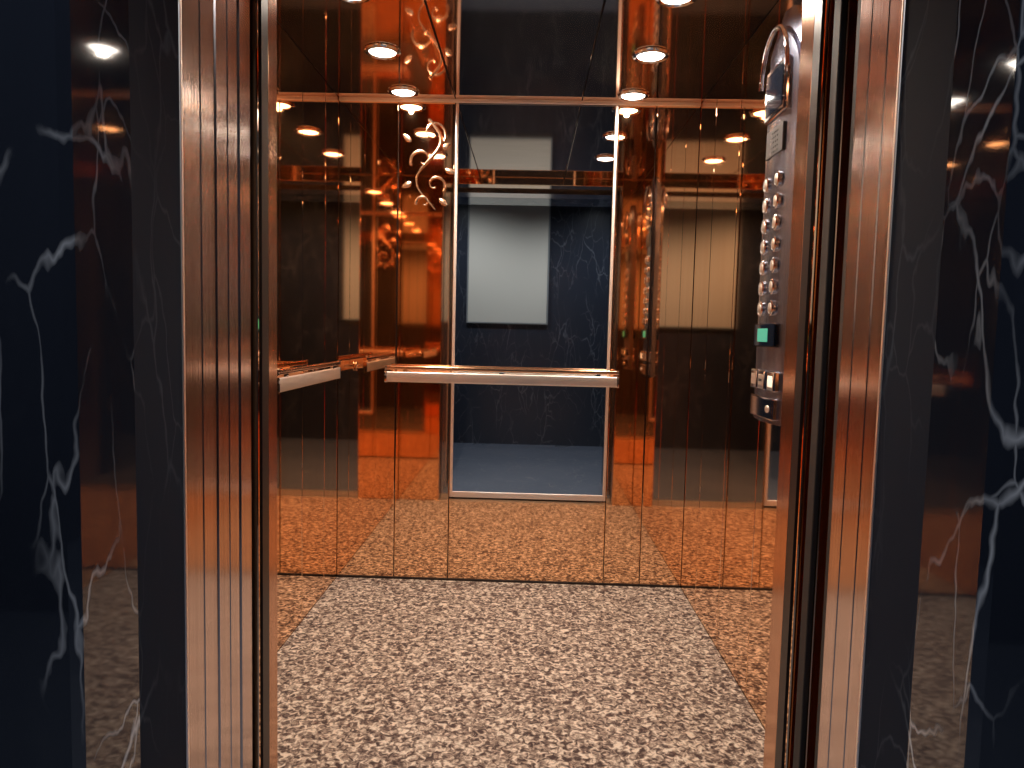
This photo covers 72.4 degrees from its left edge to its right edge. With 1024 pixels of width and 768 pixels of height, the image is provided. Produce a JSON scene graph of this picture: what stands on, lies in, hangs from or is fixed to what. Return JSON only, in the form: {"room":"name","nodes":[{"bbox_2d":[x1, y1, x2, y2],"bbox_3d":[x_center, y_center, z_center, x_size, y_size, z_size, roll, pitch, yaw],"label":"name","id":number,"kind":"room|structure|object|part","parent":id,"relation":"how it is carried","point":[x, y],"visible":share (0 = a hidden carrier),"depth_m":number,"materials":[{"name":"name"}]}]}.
{"room":"elevator lobby","nodes":[
{"label":"elevator lobby","id":0,"kind":"room"},
{"bbox_2d":[277,21,338,651],"bbox_3d":[-0.851,-0.135,2.464,0.050,2.252,1.592,1,4,1],"label":"wall","id":1,"kind":"structure","parent":0,"point":[307,106],"depth_m":2.76,"materials":[{"name":"brown mirror"}]},
{"bbox_3d":[-0.830,-0.139,2.578,0.012,2.220,0.317,1,4,1],"label":"wall panel","id":2,"kind":"part","parent":1,"relation":"part of","materials":[{"name":"brown mirror"}]},
{"bbox_2d":[277,361,340,393],"bbox_3d":[-0.783,-0.035,2.639,0.076,0.079,0.750,1,4,1],"label":"handrail","id":3,"kind":"object","parent":1,"relation":"attached to","point":[285,383],"visible":0.8,"depth_m":2.55,"materials":[{"name":"metal"}]},
{"bbox_3d":[-0.822,-0.161,2.887,0.012,2.220,0.297,1,4,1],"label":"wall panel","id":4,"kind":"part","parent":1,"relation":"part of","materials":[{"name":"brown mirror"}]},
{"bbox_3d":[-0.816,-0.180,3.141,0.012,2.220,0.206,1,4,1],"label":"wall panel","id":5,"kind":"part","parent":1,"relation":"part of","materials":[{"name":"brown mirror"}]},
{"bbox_2d":[0,0,1023,767],"bbox_3d":[0.030,-0.272,1.046,5.200,2.750,0.300,1,4,1],"label":"wall","id":6,"kind":"structure","parent":0,"point":[92,587],"depth_m":0.98,"materials":[{"name":"stone"}]},
{"bbox_2d":[178,0,251,767],"bbox_3d":[-0.597,-0.020,1.377,0.053,2.170,0.304,1,4,1],"label":"trim","id":7,"kind":"structure","parent":6,"relation":"attached to","point":[214,35],"depth_m":1.36,"materials":[{"name":"orange metal"}]},
{"bbox_2d":[817,0,905,767],"bbox_3d":[0.657,0.017,1.279,0.053,2.170,0.164,1,4,1],"label":"trim","id":8,"kind":"structure","parent":6,"relation":"attached to","point":[881,36],"depth_m":1.27,"materials":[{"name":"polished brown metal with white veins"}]},
{"bbox_2d":[336,95,702,589],"bbox_3d":[0.006,-0.172,3.252,1.687,2.252,0.050,1,4,1],"label":"wall","id":9,"kind":"structure","parent":0,"point":[397,515],"depth_m":3.24,"materials":[{"name":"orange mirror"}]},
{"bbox_3d":[-0.672,-0.190,3.248,0.270,2.208,0.012,1,4,1],"label":"wall panel","id":10,"kind":"part","parent":9,"relation":"part of","materials":[{"name":"orange mirror"}]},
{"bbox_3d":[-0.408,-0.184,3.242,0.253,2.208,0.012,1,4,1],"label":"wall panel","id":11,"kind":"part","parent":9,"relation":"part of","materials":[{"name":"orange mirror"}]},
{"bbox_2d":[402,118,454,209],"bbox_3d":[-0.377,-0.996,3.172,0.246,0.408,0.016,1,4,1],"label":"scroll ornament","id":12,"kind":"object","parent":9,"relation":"attached to","point":[407,138],"visible":1,"depth_m":3.17,"materials":[{"name":"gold metal"}]},
{"bbox_3d":[-0.376,-0.996,3.172,0.122,0.408,0.016,1,4,1],"label":"stem","id":13,"kind":"part","parent":12,"relation":"part of","materials":[{"name":"orange metal"}]},
{"bbox_2d":[384,365,618,387],"bbox_3d":[-0.047,-0.036,3.196,1.060,0.079,0.076,1,4,1],"label":"handrail","id":14,"kind":"object","parent":9,"relation":"attached to","point":[501,378],"visible":1,"depth_m":3.16,"materials":[{"name":"metal"}]},
{"bbox_2d":[337,575,679,587],"bbox_3d":[-0.020,0.938,3.310,1.619,0.024,0.016,1,4,1],"label":"baseboard","id":15,"kind":"structure","parent":9,"relation":"attached to","point":[350,576],"depth_m":3.30,"materials":[{"name":"brown metal"}]},
{"bbox_2d":[339,97,700,106],"bbox_3d":[0.031,-1.265,3.138,1.623,0.016,0.015,1,4,1],"label":"trim","id":16,"kind":"structure","parent":9,"relation":"attached to","point":[364,99],"depth_m":3.13,"materials":[{"name":"gold metal"}]},
{"bbox_3d":[0.066,0.737,3.298,0.732,0.387,0.012,1,4,1],"label":"wall panel","id":17,"kind":"part","parent":9,"relation":"part of","materials":[{"name":"orange metal"}]},
{"bbox_2d":[449,103,618,500],"bbox_3d":[0.092,-0.359,3.214,0.730,1.799,0.018,1,4,1],"label":"mirror","id":18,"kind":"object","parent":9,"relation":"attached to","point":[535,193],"visible":1,"depth_m":3.20,"materials":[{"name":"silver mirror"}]},
{"bbox_3d":[0.539,-0.160,3.221,0.166,2.208,0.012,1,4,1],"label":"wall panel","id":19,"kind":"part","parent":9,"relation":"part of","materials":[{"name":"orange mirror"}]},
{"bbox_3d":[0.722,-0.155,3.217,0.194,2.208,0.012,1,4,1],"label":"wall panel","id":20,"kind":"part","parent":9,"relation":"part of","materials":[{"name":"brown mirror"}]},
{"bbox_2d":[277,0,778,102],"bbox_3d":[0.014,-1.248,2.381,1.687,0.060,1.630,1,4,1],"label":"ceiling","id":21,"kind":"structure","parent":0,"point":[572,50],"depth_m":2.53,"materials":[{"name":"brown metal"}]},
{"bbox_2d":[341,0,369,3],"bbox_3d":[-0.496,-1.210,2.160,0.136,0.015,0.136,1,4,1],"label":"recessed light","id":22,"kind":"object","parent":21,"relation":"in","point":[347,1],"visible":1,"depth_m":2.21,"materials":[{"name":"white glass"}]},
{"bbox_3d":[-0.537,-1.237,2.380,0.527,0.012,1.560,1,4,1],"label":"ceiling panel","id":23,"kind":"part","parent":21,"relation":"part of","materials":[{"name":"brown metal"}]},
{"bbox_2d":[364,43,400,59],"bbox_3d":[-0.485,-1.243,2.619,0.136,0.015,0.136,1,4,1],"label":"recessed light","id":24,"kind":"object","parent":21,"relation":"in","point":[377,50],"visible":1,"depth_m":2.61,"materials":[{"name":"white glass"}]},
{"bbox_2d":[388,86,418,97],"bbox_3d":[-0.474,-1.275,3.058,0.136,0.015,0.136,1,4,1],"label":"recessed light","id":25,"kind":"object","parent":21,"relation":"in","point":[397,91],"visible":1,"depth_m":3.05,"materials":[{"name":"white glass"}]},
{"bbox_3d":[0.011,-1.223,2.368,0.562,0.012,1.560,1,4,1],"label":"ceiling panel","id":26,"kind":"part","parent":21,"relation":"part of","materials":[{"name":"brown metal"}]},
{"bbox_2d":[617,90,648,101],"bbox_3d":[0.525,-1.250,3.035,0.136,0.015,0.136,1,4,1],"label":"recessed light","id":27,"kind":"object","parent":21,"relation":"in","point":[628,95],"visible":1,"depth_m":3.02,"materials":[{"name":"white glass"}]},
{"bbox_2d":[632,47,669,63],"bbox_3d":[0.515,-1.218,2.597,0.136,0.015,0.136,1,4,1],"label":"recessed light","id":28,"kind":"object","parent":21,"relation":"in","point":[650,55],"visible":1,"depth_m":2.59,"materials":[{"name":"white glass"}]},
{"bbox_2d":[655,0,695,7],"bbox_3d":[0.503,-1.185,2.138,0.136,0.015,0.136,1,4,1],"label":"recessed light","id":29,"kind":"object","parent":21,"relation":"in","point":[666,3],"visible":1,"depth_m":2.18,"materials":[{"name":"white glass"}]},
{"bbox_3d":[0.561,-1.209,2.355,0.530,0.012,1.560,1,4,1],"label":"ceiling panel","id":30,"kind":"part","parent":21,"relation":"part of","materials":[{"name":"brown metal"}]},
{"bbox_2d":[250,0,834,767],"bbox_3d":[-0.034,-0.048,1.605,1.627,2.220,0.135,1,4,1],"label":"wall","id":31,"kind":"structure","parent":0,"point":[817,15],"depth_m":1.58,"materials":[{"name":"orange metal"}]},
{"bbox_2d":[793,0,857,767],"bbox_3d":[0.950,-0.006,1.471,0.612,2.178,0.040,1,4,1],"label":"door","id":32,"kind":"structure","parent":31,"relation":"in","point":[846,11],"depth_m":1.46,"materials":[{"name":"orange metal"}]},
{"bbox_2d":[814,0,861,767],"bbox_3d":[0.958,0.000,1.386,0.612,2.178,0.040,1,4,1],"label":"door","id":33,"kind":"structure","parent":31,"relation":"in","point":[859,1],"depth_m":1.40,"materials":[{"name":"orange metal"}]},
{"bbox_2d":[681,0,802,728],"bbox_3d":[0.825,-0.093,2.426,0.050,2.252,1.592,1,4,1],"label":"wall","id":34,"kind":"structure","parent":0,"point":[732,458],"depth_m":2.54,"materials":[{"name":"brown mirror"}]},
{"bbox_3d":[0.821,-0.136,3.069,0.012,2.220,0.276,1,4,1],"label":"wall panel","id":35,"kind":"part","parent":34,"relation":"part of","materials":[{"name":"brown mirror"}]},
{"bbox_3d":[0.814,-0.113,2.755,0.012,2.220,0.347,1,4,1],"label":"wall panel","id":36,"kind":"part","parent":34,"relation":"part of","materials":[{"name":"brown mirror"}]},
{"bbox_3d":[0.805,-0.087,2.401,0.012,2.220,0.357,1,4,1],"label":"wall panel","id":37,"kind":"part","parent":34,"relation":"part of","materials":[{"name":"brown mirror"}]},
{"bbox_3d":[0.794,-0.053,1.938,0.012,2.220,0.566,1,4,1],"label":"wall panel","id":38,"kind":"part","parent":34,"relation":"part of","materials":[{"name":"orange metal"}]},
{"bbox_2d":[750,5,801,425],"bbox_3d":[0.778,-0.486,2.082,0.056,1.200,0.270,1,4,1],"label":"control panel","id":39,"kind":"object","parent":34,"relation":"attached to","point":[782,82],"visible":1,"depth_m":2.03,"materials":[{"name":"metal"}]},
{"bbox_3d":[0.762,0.069,2.123,0.019,0.063,0.200,1,4,1],"label":"service door","id":40,"kind":"part","parent":39,"relation":"part of","materials":[{"name":"silver metal"}]},
{"bbox_3d":[0.768,-0.968,2.047,0.014,0.147,0.233,1,4,1],"label":"arched moulding","id":41,"kind":"part","parent":39,"relation":"part of","materials":[{"name":"silver metal"}]},
{"bbox_2d":[766,121,785,160],"bbox_3d":[0.778,-0.715,2.065,0.012,0.080,0.140,1,4,1],"label":"speaker grille","id":42,"kind":"object","parent":39,"relation":"attached to","point":[776,136],"depth_m":2.05,"materials":[{"name":"silver metal"}]},
{"bbox_3d":[-0.040,1.032,2.543,1.667,0.048,1.581,1,4,1],"label":"floor","id":43,"kind":"structure","parent":0,"visible":0},
{"bbox_2d":[277,577,764,767],"bbox_3d":[-0.040,1.001,2.532,1.625,0.016,1.553,1,4,1],"label":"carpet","id":44,"kind":"object","parent":43,"relation":"on","point":[378,673],"visible":1,"depth_m":2.35,"materials":[{"name":"beige carpet"}]}
]}

